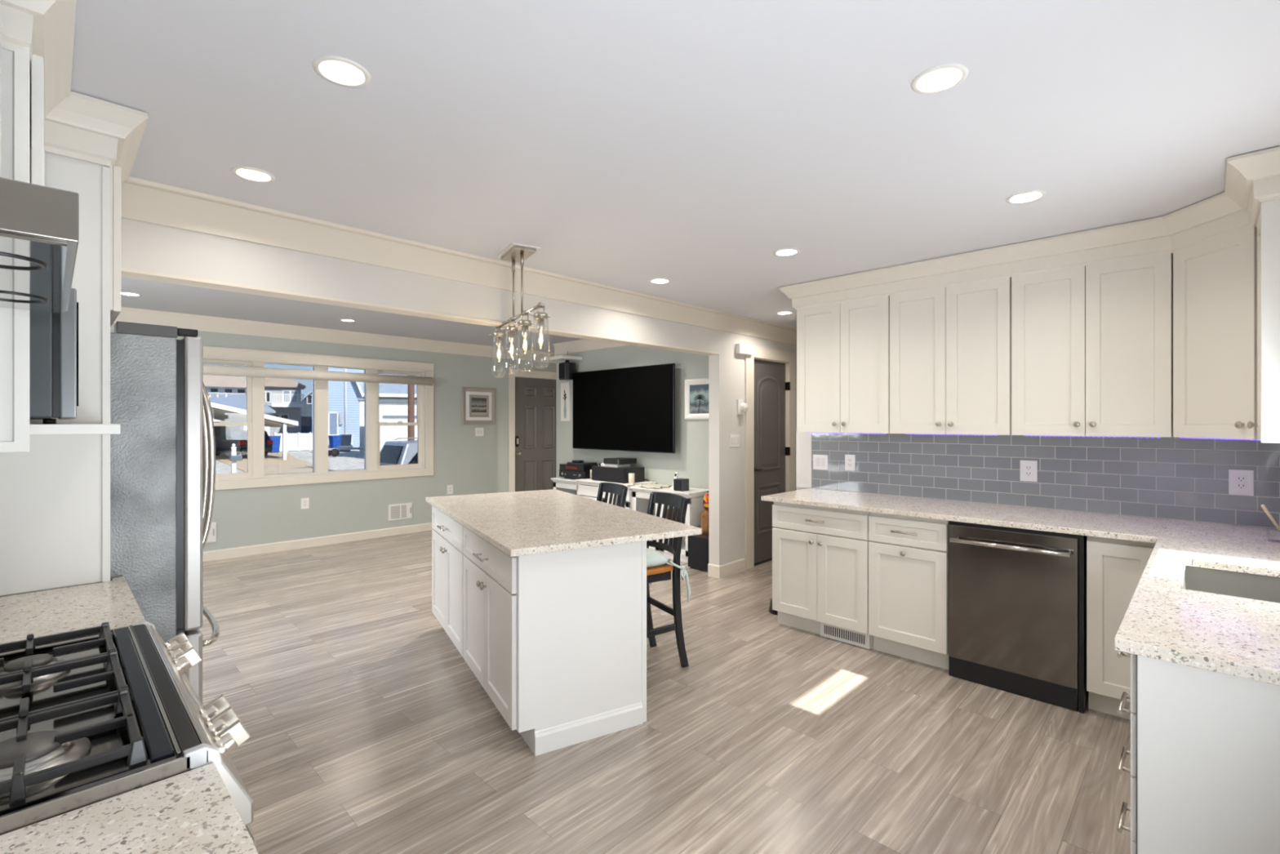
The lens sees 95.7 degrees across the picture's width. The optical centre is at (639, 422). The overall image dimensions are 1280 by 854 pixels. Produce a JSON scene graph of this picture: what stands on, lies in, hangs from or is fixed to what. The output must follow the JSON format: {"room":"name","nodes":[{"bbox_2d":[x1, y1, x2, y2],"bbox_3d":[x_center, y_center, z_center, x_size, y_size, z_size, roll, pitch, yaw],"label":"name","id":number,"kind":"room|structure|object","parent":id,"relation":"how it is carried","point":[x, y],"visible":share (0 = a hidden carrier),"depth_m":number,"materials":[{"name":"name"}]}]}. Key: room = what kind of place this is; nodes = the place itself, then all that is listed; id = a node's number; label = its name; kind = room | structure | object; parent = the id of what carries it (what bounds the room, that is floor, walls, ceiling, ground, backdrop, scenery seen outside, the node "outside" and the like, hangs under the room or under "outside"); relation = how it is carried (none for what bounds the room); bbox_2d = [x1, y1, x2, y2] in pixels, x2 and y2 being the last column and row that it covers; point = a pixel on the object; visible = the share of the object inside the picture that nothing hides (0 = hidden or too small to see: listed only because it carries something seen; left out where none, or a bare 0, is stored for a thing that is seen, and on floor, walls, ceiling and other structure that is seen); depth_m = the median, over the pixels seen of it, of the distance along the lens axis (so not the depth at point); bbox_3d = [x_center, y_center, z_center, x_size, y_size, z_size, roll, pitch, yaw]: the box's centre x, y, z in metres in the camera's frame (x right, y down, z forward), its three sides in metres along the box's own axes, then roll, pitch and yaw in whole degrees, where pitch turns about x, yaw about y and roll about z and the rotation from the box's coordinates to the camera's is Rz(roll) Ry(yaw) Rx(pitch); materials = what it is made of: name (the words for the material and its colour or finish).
{"room":"kitchen","nodes":[
{"label":"kitchen","id":0,"kind":"room"},
{"bbox_2d":[215,449,364,474],"bbox_3d":[-42.180,2.288,62.390,132.397,0.200,150.000,0,0,44],"label":"ground","id":1,"kind":"structure","parent":0,"point":[352,460],"depth_m":33.11,"materials":[{"name":"grey concrete"}]},
{"bbox_2d":[229,443,242,473],"bbox_3d":[-13.953,1.448,19.991,0.280,1.480,0.340,0,0,44],"label":"mailbox post","id":2,"kind":"object","parent":1,"relation":"on","point":[233,457],"visible":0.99,"depth_m":19.94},
{"bbox_2d":[203,374,275,435],"bbox_3d":[-38.010,-1.337,48.004,15.500,7.050,10.300,0,0,44],"label":"house","id":3,"kind":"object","parent":1,"relation":"on","point":[227,390],"visible":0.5,"depth_m":49.11,"materials":[{"name":"white"}]},
{"bbox_2d":[215,451,336,474],"bbox_3d":[-16.206,2.173,27.034,5.483,0.030,43.568,0,0,-41],"label":"driveway","id":4,"kind":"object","parent":1,"relation":"on","point":[274,464],"visible":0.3,"depth_m":30.09,"materials":[{"name":"beige concrete"}]},
{"bbox_2d":[214,429,273,455],"bbox_3d":[-26.114,1.310,37.882,4.740,1.756,1.876,0,0,34],"label":"suv","id":5,"kind":"object","parent":4,"relation":"on","point":[237,437],"visible":0.7,"depth_m":36.92,"materials":[{"name":"paint"}]},
{"bbox_2d":[210,402,298,459],"bbox_3d":[-26.474,0.298,35.916,12.100,3.780,6.200,0,0,44],"label":"carport","id":6,"kind":"object","parent":4,"relation":"on","point":[220,411],"visible":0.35,"depth_m":33.55,"materials":[{"name":"white"}]},
{"bbox_2d":[379,437,417,465],"bbox_3d":[-5.371,1.310,17.302,1.876,1.756,4.740,0,0,44],"label":"suv","id":7,"kind":"object","parent":4,"relation":"on","point":[393,452],"visible":0.06,"depth_m":15.55,"materials":[{"name":"silver metal"}]},
{"bbox_2d":[407,375,414,440],"bbox_3d":[-8.045,-2.812,20.359,0.224,10.000,1.600,0,0,44],"label":"utility pole","id":8,"kind":"object","parent":4,"relation":"on","point":[411,388],"visible":0.14,"depth_m":20.27,"materials":[{"name":"brown wood"}]},
{"bbox_2d":[264,377,306,435],"bbox_3d":[-36.537,-1.487,57.988,5.200,7.350,5.200,0,0,-33],"label":"house","id":9,"kind":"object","parent":1,"relation":"on","point":[283,396],"visible":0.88,"depth_m":57.10,"materials":[{"name":"grey"}]},
{"bbox_2d":[274,431,312,451],"bbox_3d":[-26.327,1.463,44.590,0.100,1.450,3.190,0,0,44],"label":"vinyl fence","id":10,"kind":"object","parent":1,"relation":"on","point":[295,442],"visible":0.71,"depth_m":44.55,"materials":[{"name":"white plastic"}]},
{"bbox_2d":[301,390,311,433],"bbox_3d":[-37.482,-1.662,69.884,7.500,7.700,10.300,0,0,-30],"label":"house","id":11,"kind":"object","parent":1,"relation":"on","point":[306,411],"visible":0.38,"depth_m":64.50,"materials":[{"name":"blue stone"}]},
{"bbox_2d":[311,366,364,448],"bbox_3d":[-27.431,-2.937,52.689,3.950,10.250,13.400,0,0,-28],"label":"house","id":12,"kind":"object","parent":1,"relation":"on","point":[344,404],"visible":0.32,"depth_m":48.16,"materials":[{"name":"blue"}]},
{"bbox_2d":[328,445,364,456],"bbox_3d":[-19.493,1.858,37.963,1.360,0.660,2.500,0,0,44],"label":"trailer","id":13,"kind":"object","parent":1,"relation":"on","point":[331,451],"visible":0.84,"depth_m":37.67,"materials":[{"name":"metal"}]},
{"bbox_2d":[358,398,364,453],"bbox_3d":[-19.374,0.238,41.318,1.300,3.900,1.400,0,0,-25],"label":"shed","id":14,"kind":"object","parent":1,"relation":"on","point":[362,400],"visible":0.36,"depth_m":40.60,"materials":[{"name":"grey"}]},
{"bbox_2d":[362,372,417,452],"bbox_3d":[-13.233,-0.487,38.308,9.100,5.350,5.000,0,0,-24],"label":"garage","id":15,"kind":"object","parent":1,"relation":"on","point":[393,397],"visible":0.26,"depth_m":35.27,"materials":[{"name":"white"}]},
{"bbox_2d":[110,323,555,551],"bbox_3d":[-3.525,0.168,7.135,0.160,2.540,7.950,0,0,44],"label":"wall","id":16,"kind":"structure","parent":0,"point":[470,463],"depth_m":7.34,"materials":[{"name":"green paint"}]},
{"bbox_2d":[203,522,433,561],"bbox_3d":[-4.067,1.388,6.458,0.014,0.100,6.065,0,0,44],"label":"baseboard","id":17,"kind":"structure","parent":16,"relation":"attached to","point":[211,555],"depth_m":6.71,"materials":[{"name":"paint"}]},
{"bbox_2d":[203,346,434,490],"bbox_3d":[-3.759,-0.042,6.846,0.150,1.500,2.710,0,0,44],"label":"window","id":18,"kind":"structure","parent":16,"relation":"in","point":[255,423],"depth_m":6.82,"materials":[{"name":"paint"}]},
{"bbox_2d":[203,355,433,385],"bbox_3d":[-3.665,-0.591,6.772,0.111,0.198,2.575,0,0,44],"label":"rolled shade","id":19,"kind":"object","parent":18,"relation":"attached to","point":[208,369],"visible":0.8,"depth_m":6.62,"materials":[{"name":"fabric"}]},
{"bbox_2d":[113,306,555,363],"bbox_3d":[-3.468,-1.024,7.051,0.040,0.155,7.750,0,0,44],"label":"trim","id":20,"kind":"structure","parent":16,"relation":"attached to","point":[199,322],"depth_m":6.72,"materials":[{"name":"paint"}]},
{"bbox_2d":[388,502,412,520],"bbox_3d":[-3.082,1.145,7.457,0.022,0.205,0.310,0,0,44],"label":"air vent","id":21,"kind":"object","parent":16,"relation":"in","point":[404,510],"visible":1,"depth_m":7.45,"materials":[{"name":"white paint"}]},
{"bbox_2d":[461,386,495,424],"bbox_3d":[-2.295,-0.234,8.254,0.030,0.525,0.530,0,0,44],"label":"framed picture","id":22,"kind":"object","parent":16,"relation":"attached to","point":[477,404],"visible":1,"depth_m":8.24},
{"bbox_2d":[471,396,486,414],"bbox_3d":[-2.294,-0.234,8.258,0.001,0.255,0.257,0,0,44],"label":"photo","id":23,"kind":"object","parent":22,"relation":"attached to","point":[478,404],"depth_m":8.25},
{"bbox_2d":[508,368,555,492],"bbox_3d":[-1.557,0.318,9.033,0.122,2.240,1.145,0,0,44],"label":"door","id":24,"kind":"structure","parent":16,"relation":"in","point":[531,401],"depth_m":8.93,"materials":[{"name":"grey paint"}]},
{"bbox_2d":[120,276,582,352],"bbox_3d":[-2.047,-1.182,5.685,4.301,0.160,7.950,0,0,44],"label":"ceiling","id":25,"kind":"structure","parent":0,"point":[155,295],"depth_m":5.92,"materials":[{"name":"paint"}]},
{"bbox_2d":[120,182,796,565],"bbox_3d":[-0.239,0.168,4.458,0.120,2.540,7.170,0,0,44],"label":"wall","id":26,"kind":"structure","parent":0,"point":[144,246],"depth_m":3.58,"materials":[{"name":"paint"}]},
{"bbox_2d":[0,0,148,183],"bbox_3d":[-1.708,-0.931,1.743,0.504,0.174,1.508,0,0,-20],"label":"crown molding","id":27,"kind":"structure","parent":26,"relation":"attached to","point":[78,126],"depth_m":1.79,"materials":[{"name":"white wood"}]},
{"bbox_2d":[110,164,120,327],"bbox_3d":[-2.182,-0.621,1.944,0.590,0.492,0.620,0,0,44],"label":"upper cabinet","id":28,"kind":"object","parent":26,"relation":"attached to","point":[115,171],"visible":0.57,"depth_m":1.95,"materials":[{"name":"white wood"}]},
{"bbox_2d":[120,267,719,355],"bbox_3d":[-0.994,-0.637,3.687,0.132,0.015,4.812,0,0,44],"label":"trim","id":29,"kind":"structure","parent":26,"relation":"attached to","point":[125,273],"depth_m":3.11,"materials":[{"name":"paint"}]},
{"bbox_2d":[120,176,796,345],"bbox_3d":[-0.191,-0.926,4.411,0.014,0.148,6.970,0,0,44],"label":"trim","id":30,"kind":"structure","parent":26,"relation":"attached to","point":[138,202],"depth_m":3.17,"materials":[{"name":"paint"}]},
{"bbox_2d":[707,558,745,578],"bbox_3d":[0.832,1.381,5.539,0.134,0.115,0.417,0,0,44],"label":"baseboard","id":31,"kind":"structure","parent":26,"relation":"attached to","point":[738,566],"depth_m":5.43,"materials":[{"name":"paint"}]},
{"bbox_2d":[735,343,753,355],"bbox_3d":[1.016,-0.707,5.613,0.053,0.094,0.240,0,0,44],"label":"door chime","id":32,"kind":"object","parent":26,"relation":"attached to","point":[740,348],"visible":1,"depth_m":5.57,"materials":[{"name":"white plastic"}]},
{"bbox_2d":[745,346,795,569],"bbox_3d":[1.323,0.338,6.026,0.143,2.200,0.943,0,0,44],"label":"door","id":33,"kind":"structure","parent":26,"relation":"in","point":[770,373],"depth_m":5.98,"materials":[{"name":"grey paint"}]},
{"bbox_2d":[555,345,708,488],"bbox_3d":[0.002,0.168,7.058,3.178,2.540,0.120,0,0,44],"label":"wall","id":34,"kind":"structure","parent":0,"point":[690,460],"depth_m":6.74,"materials":[{"name":"green paint"}]},
{"bbox_2d":[560,382,570,421],"bbox_3d":[-1.027,-0.284,7.957,0.190,0.525,0.034,0,0,44],"label":"print","id":35,"kind":"object","parent":34,"relation":"attached to","point":[565,387],"visible":1,"depth_m":7.93},
{"bbox_2d":[548,355,582,361],"bbox_3d":[-0.997,-0.933,7.754,0.318,0.199,0.347,0,0,-39],"label":"wall shelf","id":36,"kind":"object","parent":34,"relation":"attached to","point":[561,357],"visible":0.91,"depth_m":7.67,"materials":[{"name":"white paint"}]},
{"bbox_2d":[559,360,575,380],"bbox_3d":[-0.981,-0.703,7.743,0.215,0.262,0.178,0,0,44],"label":"speaker","id":37,"kind":"object","parent":36,"relation":"hanging from","point":[566,369],"visible":0.94,"depth_m":7.66},
{"bbox_2d":[552,338,628,355],"bbox_3d":[-0.026,-1.024,7.058,3.218,0.155,0.160,0,0,44],"label":"trim","id":38,"kind":"structure","parent":34,"relation":"attached to","point":[580,345],"depth_m":7.71,"materials":[{"name":"paint"}]},
{"bbox_2d":[573,363,675,453],"bbox_3d":[-0.222,-0.158,7.103,1.775,1.008,0.119,0,0,44],"label":"television","id":39,"kind":"object","parent":34,"relation":"attached to","point":[628,409],"visible":1,"depth_m":6.97,"materials":[{"name":"black plastic"}]},
{"bbox_2d":[684,377,708,419],"bbox_3d":[0.669,-0.257,6.298,0.465,0.440,0.030,0,0,44],"label":"framed picture","id":40,"kind":"object","parent":34,"relation":"attached to","point":[696,390],"visible":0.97,"depth_m":6.34,"materials":[{"name":"white paint"}]},
{"bbox_2d":[689,383,708,413],"bbox_3d":[0.675,-0.257,6.304,0.345,0.320,0.010,0,0,44],"label":"print","id":41,"kind":"object","parent":40,"relation":"attached to","point":[699,393],"depth_m":6.33},
{"bbox_2d":[199,529,1131,853],"bbox_3d":[-0.444,1.498,4.112,8.793,0.120,7.950,0,0,44],"label":"floor","id":42,"kind":"structure","parent":0,"point":[371,731],"depth_m":2.60,"materials":[{"name":"wood"}]},
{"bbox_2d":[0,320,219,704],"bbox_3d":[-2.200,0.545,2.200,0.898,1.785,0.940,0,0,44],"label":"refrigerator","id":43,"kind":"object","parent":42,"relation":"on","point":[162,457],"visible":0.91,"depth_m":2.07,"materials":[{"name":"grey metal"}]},
{"bbox_2d":[184,605,219,704],"bbox_3d":[-1.926,1.077,2.479,0.898,0.602,0.154,0,0,44],"label":"freezer","id":44,"kind":"object","parent":43,"relation":"in","point":[194,673],"depth_m":2.15,"materials":[{"name":"metal"}]},
{"bbox_2d":[0,621,258,853],"bbox_3d":[-1.147,0.945,0.982,0.812,0.946,0.716,0,0,44],"label":"gas range","id":45,"kind":"object","parent":42,"relation":"on","point":[88,716],"visible":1,"depth_m":0.98,"materials":[{"name":"silver metal"}]},
{"bbox_2d":[0,631,192,835],"bbox_3d":[-1.175,0.519,0.953,0.796,0.027,0.595,0,0,44],"label":"cooktop","id":46,"kind":"object","parent":45,"relation":"in","point":[164,722],"depth_m":0.97,"materials":[{"name":"metal"}]},
{"bbox_2d":[244,824,258,853],"bbox_3d":[-0.928,0.956,1.205,0.792,0.605,0.091,0,0,44],"label":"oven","id":47,"kind":"object","parent":45,"relation":"in","point":[247,826],"depth_m":1.03,"materials":[{"name":"metal"}]},
{"bbox_2d":[431,505,464,656],"bbox_3d":[-0.972,0.997,3.803,0.663,0.882,0.918,0,0,-30],"label":"base cabinet","id":48,"kind":"object","parent":42,"relation":"on","point":[447,553],"visible":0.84,"depth_m":3.61,"materials":[{"name":"wood"}]},
{"bbox_2d":[462,525,646,755],"bbox_3d":[-0.495,0.997,3.009,0.693,0.882,0.929,0,0,-30],"label":"base cabinet","id":49,"kind":"object","parent":42,"relation":"on","point":[557,641],"visible":0.86,"depth_m":2.64,"materials":[{"name":"wood"}]},
{"bbox_2d":[425,488,702,556],"bbox_3d":[-0.601,0.539,3.473,0.970,0.030,1.950,0,0,-30],"label":"countertop","id":50,"kind":"structure","parent":49,"relation":"on","point":[526,522],"depth_m":3.08,"materials":[{"name":"stone"}]},
{"bbox_2d":[596,482,627,507],"bbox_3d":[-0.379,0.940,4.064,0.515,0.996,0.410,0,0,-30],"label":"bar stool","id":51,"kind":"object","parent":42,"relation":"on","point":[620,491],"visible":0.17,"depth_m":4.19,"materials":[{"name":"black wood"}]},
{"bbox_2d":[550,476,708,562],"bbox_3d":[-0.191,1.065,6.810,2.314,0.745,0.475,0,0,44],"label":"media console","id":52,"kind":"object","parent":42,"relation":"on","point":[637,498],"visible":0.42,"depth_m":6.44,"materials":[{"name":"white wood"}]},
{"bbox_2d":[559,469,590,479],"bbox_3d":[-0.749,0.658,7.398,0.510,0.116,0.347,0,0,44],"label":"receiver","id":53,"kind":"object","parent":52,"relation":"on","point":[566,473],"visible":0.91,"depth_m":7.24,"materials":[{"name":"black plastic"}]},
{"bbox_2d":[559,463,597,471],"bbox_3d":[-0.762,0.566,7.420,0.480,0.066,0.313,0,0,44],"label":"dvd player","id":54,"kind":"object","parent":53,"relation":"on","point":[562,466],"visible":0.66,"depth_m":7.26},
{"bbox_2d":[591,465,644,483],"bbox_3d":[-0.264,0.607,6.892,0.570,0.169,0.330,0,0,44],"label":"speaker","id":55,"kind":"object","parent":52,"relation":"on","point":[620,474],"visible":0.92,"depth_m":6.74},
{"bbox_2d":[591,466,624,483],"bbox_3d":[-0.376,0.608,6.778,0.560,0.159,0.010,0,0,44],"label":"grille","id":56,"kind":"object","parent":55,"relation":"attached to","point":[612,474],"depth_m":6.76,"materials":[{"name":"fabric"}]},
{"bbox_2d":[600,462,630,467],"bbox_3d":[-0.293,0.504,6.906,0.290,0.036,0.210,0,0,44],"label":"game box","id":57,"kind":"object","parent":55,"relation":"on","point":[602,464],"visible":0.8,"depth_m":6.82,"materials":[{"name":"white plastic"}]},
{"bbox_2d":[603,457,636,464],"bbox_3d":[-0.236,0.454,6.870,0.280,0.062,0.282,0,0,44],"label":"amplifier","id":58,"kind":"object","parent":57,"relation":"on","point":[616,460],"visible":1,"depth_m":6.79,"materials":[{"name":"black metal"}]},
{"bbox_2d":[673,478,688,490],"bbox_3d":[0.436,0.654,6.117,0.115,0.122,0.127,0,0,44],"label":"speaker","id":59,"kind":"object","parent":52,"relation":"on","point":[679,484],"visible":1,"depth_m":6.08},
{"bbox_2d":[646,492,688,667],"bbox_3d":[-0.010,0.940,3.466,0.515,0.996,0.410,0,0,-30],"label":"bar stool","id":60,"kind":"object","parent":42,"relation":"on","point":[661,572],"visible":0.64,"depth_m":3.40,"materials":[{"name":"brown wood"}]},
{"bbox_2d":[646,547,690,602],"bbox_3d":[-0.010,0.908,3.466,0.464,0.285,0.448,0,0,-30],"label":"seat cushion","id":61,"kind":"object","parent":60,"relation":"on","point":[654,558],"visible":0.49,"depth_m":3.37,"materials":[{"name":"white fabric"}]},
{"bbox_2d":[688,533,708,571],"bbox_3d":[0.693,1.276,5.779,0.265,0.325,0.379,0,0,44],"label":"subwoofer","id":62,"kind":"object","parent":42,"relation":"on","point":[698,544],"visible":0.44,"depth_m":5.64,"materials":[{"name":"black paint"}]},
{"bbox_2d":[700,509,708,533],"bbox_3d":[0.662,1.000,5.854,0.114,0.226,0.109,0,0,3],"label":"wooden stump","id":63,"kind":"object","parent":62,"relation":"on","point":[704,513],"visible":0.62,"depth_m":5.82,"materials":[{"name":"brown wood"}]},
{"bbox_2d":[772,502,873,648],"bbox_3d":[1.404,0.997,4.094,0.685,0.882,0.718,0,0,44],"label":"base cabinet","id":64,"kind":"object","parent":42,"relation":"on","point":[820,554],"visible":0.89,"depth_m":3.85,"materials":[{"name":"white wood"}]},
{"bbox_2d":[820,622,870,648],"bbox_3d":[1.335,1.384,3.784,0.335,0.100,0.008,0,0,44],"label":"floor register","id":65,"kind":"object","parent":64,"relation":"attached to","point":[839,633],"visible":0.98,"depth_m":3.78,"materials":[{"name":"white paint"}]},
{"bbox_2d":[760,488,1279,685],"bbox_3d":[1.480,0.539,2.792,2.752,0.030,2.458,0,0,44],"label":"countertop","id":66,"kind":"structure","parent":64,"relation":"on","point":[1162,620],"depth_m":2.15,"materials":[{"name":"stone"}]},
{"bbox_2d":[1182,565,1279,603],"bbox_3d":[2.062,0.654,1.889,0.462,0.199,0.615,0,0,44],"label":"sink","id":67,"kind":"object","parent":66,"relation":"in","point":[1246,585],"visible":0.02,"depth_m":2.15,"materials":[{"name":"metal"}]},
{"bbox_2d":[868,511,949,669],"bbox_3d":[1.814,0.997,3.692,0.454,0.882,0.718,0,0,44],"label":"base cabinet","id":68,"kind":"object","parent":42,"relation":"on","point":[908,556],"visible":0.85,"depth_m":3.46,"materials":[{"name":"white wood"}]},
{"bbox_2d":[948,520,1088,713],"bbox_3d":[2.161,0.999,3.268,0.614,0.878,0.680,0,0,44],"label":"dishwasher","id":69,"kind":"object","parent":42,"relation":"on","point":[1017,597],"visible":0.96,"depth_m":3.04,"materials":[{"name":"grey metal"}]},
{"bbox_2d":[1084,535,1088,701],"bbox_3d":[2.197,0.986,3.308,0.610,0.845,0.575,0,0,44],"label":"strip","id":70,"kind":"object","parent":69,"relation":"in","point":[1086,536],"depth_m":2.94,"materials":[{"name":"black plastic"}]},
{"bbox_2d":[1086,535,1155,719],"bbox_3d":[2.536,0.997,3.010,0.265,0.882,0.680,0,0,44],"label":"base cabinet","id":71,"kind":"object","parent":42,"relation":"on","point":[1115,567],"visible":0.36,"depth_m":2.81,"materials":[{"name":"white wood"}]},
{"bbox_2d":[1116,650,1279,853],"bbox_3d":[1.579,0.997,1.406,0.638,0.882,0.501,0,0,44],"label":"base cabinet","id":72,"kind":"object","parent":42,"relation":"on","point":[1204,771],"visible":0.78,"depth_m":1.33,"materials":[{"name":"white wood"}]},
{"bbox_3d":[-0.683,0.997,0.485,0.534,0.882,0.638,0,0,44],"label":"base cabinet","id":73,"kind":"object","parent":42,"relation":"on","visible":0},
{"bbox_2d":[0,762,258,853],"bbox_3d":[-0.689,0.539,0.474,0.548,0.030,0.647,0,0,44],"label":"countertop","id":74,"kind":"structure","parent":73,"relation":"on","point":[192,811],"depth_m":0.75,"materials":[{"name":"stone"}]},
{"bbox_3d":[-1.703,0.997,1.486,0.676,0.882,0.638,0,0,44],"label":"base cabinet","id":75,"kind":"object","parent":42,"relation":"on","visible":0},
{"bbox_2d":[0,576,145,644],"bbox_3d":[-1.728,0.539,1.493,0.731,0.030,0.647,0,0,44],"label":"countertop","id":76,"kind":"structure","parent":75,"relation":"on","point":[61,610],"depth_m":1.62,"materials":[{"name":"stone"}]},
{"bbox_2d":[0,148,110,595],"bbox_3d":[-1.975,-0.239,1.710,0.030,1.526,0.607,0,0,44],"label":"panel","id":77,"kind":"object","parent":76,"relation":"on","point":[55,496],"visible":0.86,"depth_m":1.87,"materials":[{"name":"white paint"}]},
{"bbox_2d":[71,0,1279,328],"bbox_3d":[1.151,-1.102,3.095,3.892,0.160,7.170,0,0,44],"label":"ceiling","id":78,"kind":"structure","parent":0,"point":[689,144],"depth_m":1.94,"materials":[{"name":"paint"}]},
{"bbox_2d":[231,166,275,182],"bbox_3d":[-1.592,-1.042,2.387,0.152,0.049,0.152,0,0,44],"label":"recessed light","id":79,"kind":"object","parent":78,"relation":"in","point":[251,174],"visible":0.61,"depth_m":2.42,"materials":[{"name":"white paint"}]},
{"bbox_2d":[312,55,370,88],"bbox_3d":[-0.868,-1.042,1.690,0.152,0.049,0.152,0,0,44],"label":"recessed light","id":80,"kind":"object","parent":78,"relation":"in","point":[340,71],"visible":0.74,"depth_m":1.72,"materials":[{"name":"white paint"}]},
{"bbox_2d":[488,242,550,377],"bbox_3d":[-0.731,-0.656,3.467,0.170,0.731,0.875,0,0,-30],"label":"chandelier","id":81,"kind":"object","parent":78,"relation":"hanging from","point":[514,252],"visible":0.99,"depth_m":3.40,"materials":[{"name":"silver metal"}]},
{"bbox_2d":[911,63,968,94],"bbox_3d":[0.891,-1.042,1.725,0.152,0.049,0.152,0,0,44],"label":"recessed light","id":82,"kind":"object","parent":78,"relation":"in","point":[943,77],"visible":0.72,"depth_m":1.75,"materials":[{"name":"white paint"}]},
{"bbox_2d":[1005,190,1045,204],"bbox_3d":[1.747,-1.042,2.625,0.152,0.049,0.152,0,0,44],"label":"recessed light","id":83,"kind":"object","parent":78,"relation":"in","point":[1033,195],"visible":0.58,"depth_m":2.65,"materials":[{"name":"white paint"}]},
{"bbox_2d":[796,486,1272,528],"bbox_3d":[2.391,0.208,3.723,3.000,2.460,0.120,0,0,44],"label":"wall","id":84,"kind":"structure","parent":0,"point":[797,487],"depth_m":3.69,"materials":[{"name":"tile"}]},
{"bbox_2d":[796,432,811,488],"bbox_3d":[1.325,0.298,4.676,0.133,0.450,0.012,0,0,44],"label":"trim","id":85,"kind":"structure","parent":84,"relation":"attached to","point":[803,439],"depth_m":4.67,"materials":[{"name":"white paint"}]},
{"bbox_2d":[796,295,889,434],"bbox_3d":[1.529,-0.402,4.229,0.682,0.960,0.362,0,0,44],"label":"upper cabinet","id":86,"kind":"object","parent":84,"relation":"attached to","point":[843,348],"depth_m":4.10,"materials":[{"name":"white wood"}]},
{"bbox_2d":[889,277,1011,435],"bbox_3d":[2.023,-0.402,3.743,0.696,0.960,0.362,0,0,44],"label":"upper cabinet","id":87,"kind":"object","parent":84,"relation":"attached to","point":[950,347],"depth_m":3.61,"materials":[{"name":"white wood"}]},
{"bbox_2d":[778,146,1279,310],"bbox_3d":[2.029,-0.934,3.344,0.698,0.168,2.980,0,0,-30],"label":"crown molding","id":88,"kind":"structure","parent":84,"relation":"attached to","point":[1252,179],"depth_m":3.11,"materials":[{"name":"white wood"}]},
{"bbox_2d":[811,432,1279,528],"bbox_3d":[2.353,0.298,3.669,2.740,0.451,0.008,0,0,44],"label":"backsplash","id":89,"kind":"structure","parent":84,"relation":"attached to","point":[1178,478],"depth_m":3.44,"materials":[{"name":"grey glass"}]},
{"bbox_2d":[813,454,827,470],"bbox_3d":[1.423,0.312,4.570,0.125,0.118,0.008,0,0,44],"label":"switch plate","id":90,"kind":"object","parent":89,"relation":"attached to","point":[820,461],"visible":1,"depth_m":4.57,"materials":[{"name":"white plastic"}]},
{"bbox_2d":[844,454,855,471],"bbox_3d":[1.595,0.304,4.401,0.080,0.122,0.008,0,0,44],"label":"wall outlet","id":91,"kind":"object","parent":89,"relation":"attached to","point":[850,460],"visible":1,"depth_m":4.40,"materials":[{"name":"white plastic"}]},
{"bbox_2d":[1020,460,1037,481],"bbox_3d":[2.413,0.300,3.598,0.090,0.130,0.008,0,0,44],"label":"wall outlet","id":92,"kind":"object","parent":89,"relation":"attached to","point":[1028,468],"visible":1,"depth_m":3.59,"materials":[{"name":"white plastic"}]},
{"bbox_2d":[1228,469,1253,496],"bbox_3d":[3.068,0.306,2.956,0.090,0.130,0.008,0,0,44],"label":"wall outlet","id":93,"kind":"object","parent":89,"relation":"attached to","point":[1241,482],"visible":1,"depth_m":2.95,"materials":[{"name":"white plastic"}]},
{"bbox_2d":[1011,253,1173,437],"bbox_3d":[2.523,-0.402,3.253,0.692,0.960,0.362,0,0,44],"label":"upper cabinet","id":94,"kind":"object","parent":84,"relation":"attached to","point":[1092,345],"depth_m":3.12,"materials":[{"name":"white wood"}]},
{"bbox_2d":[1173,226,1259,440],"bbox_3d":[2.904,-0.402,2.710,0.603,0.960,0.602,0,0,44],"label":"upper cabinet","id":95,"kind":"object","parent":84,"relation":"attached to","point":[1215,280],"depth_m":2.69,"materials":[{"name":"white wood"}]},
{"bbox_3d":[-1.311,0.208,0.543,3.832,2.460,0.120,0,0,44],"label":"wall","id":96,"kind":"structure","parent":0,"visible":0},
{"bbox_2d":[0,46,44,453],"bbox_3d":[-1.778,-0.417,1.420,0.653,0.970,0.442,0,0,44],"label":"upper cabinet","id":97,"kind":"object","parent":96,"relation":"attached to","point":[15,324],"visible":0.47,"depth_m":1.32,"materials":[{"name":"white paint"}]},
{"bbox_2d":[30,423,120,435],"bbox_3d":[-1.755,0.017,1.489,0.596,0.026,0.588,0,0,44],"label":"shelf","id":98,"kind":"object","parent":97,"relation":"attached to","point":[35,428],"visible":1,"depth_m":1.43,"materials":[{"name":"white paint"}]},
{"bbox_2d":[30,288,78,423],"bbox_3d":[-1.750,-0.167,1.472,0.500,0.340,0.452,0,0,44],"label":"microwave","id":99,"kind":"object","parent":98,"relation":"on","point":[54,336],"visible":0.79,"depth_m":1.43,"materials":[{"name":"black metal"}]},
{"bbox_2d":[0,177,79,313],"bbox_3d":[-1.260,-0.294,0.930,0.758,0.080,0.496,0,0,44],"label":"range hood","id":100,"kind":"object","parent":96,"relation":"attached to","point":[39,224],"visible":1,"depth_m":0.84,"materials":[{"name":"silver metal"}]},
{"bbox_2d":[0,17,1,177],"bbox_3d":[-1.287,-0.613,0.898,0.740,0.550,0.370,0,0,44],"label":"upper cabinet","id":101,"kind":"object","parent":100,"relation":"on","point":[0,17],"visible":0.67,"depth_m":1.26,"materials":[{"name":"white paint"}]},
{"bbox_3d":[1.682,0.208,0.943,0.120,2.460,4.842,0,0,44],"label":"wall","id":102,"kind":"structure","parent":0,"visible":0},
{"bbox_2d":[1247,199,1279,443],"bbox_3d":[2.642,-0.402,2.264,0.360,0.960,0.377,0,0,44],"label":"upper cabinet","id":103,"kind":"object","parent":102,"relation":"attached to","point":[1268,424],"visible":0.95,"depth_m":2.22,"materials":[{"name":"white wood"}]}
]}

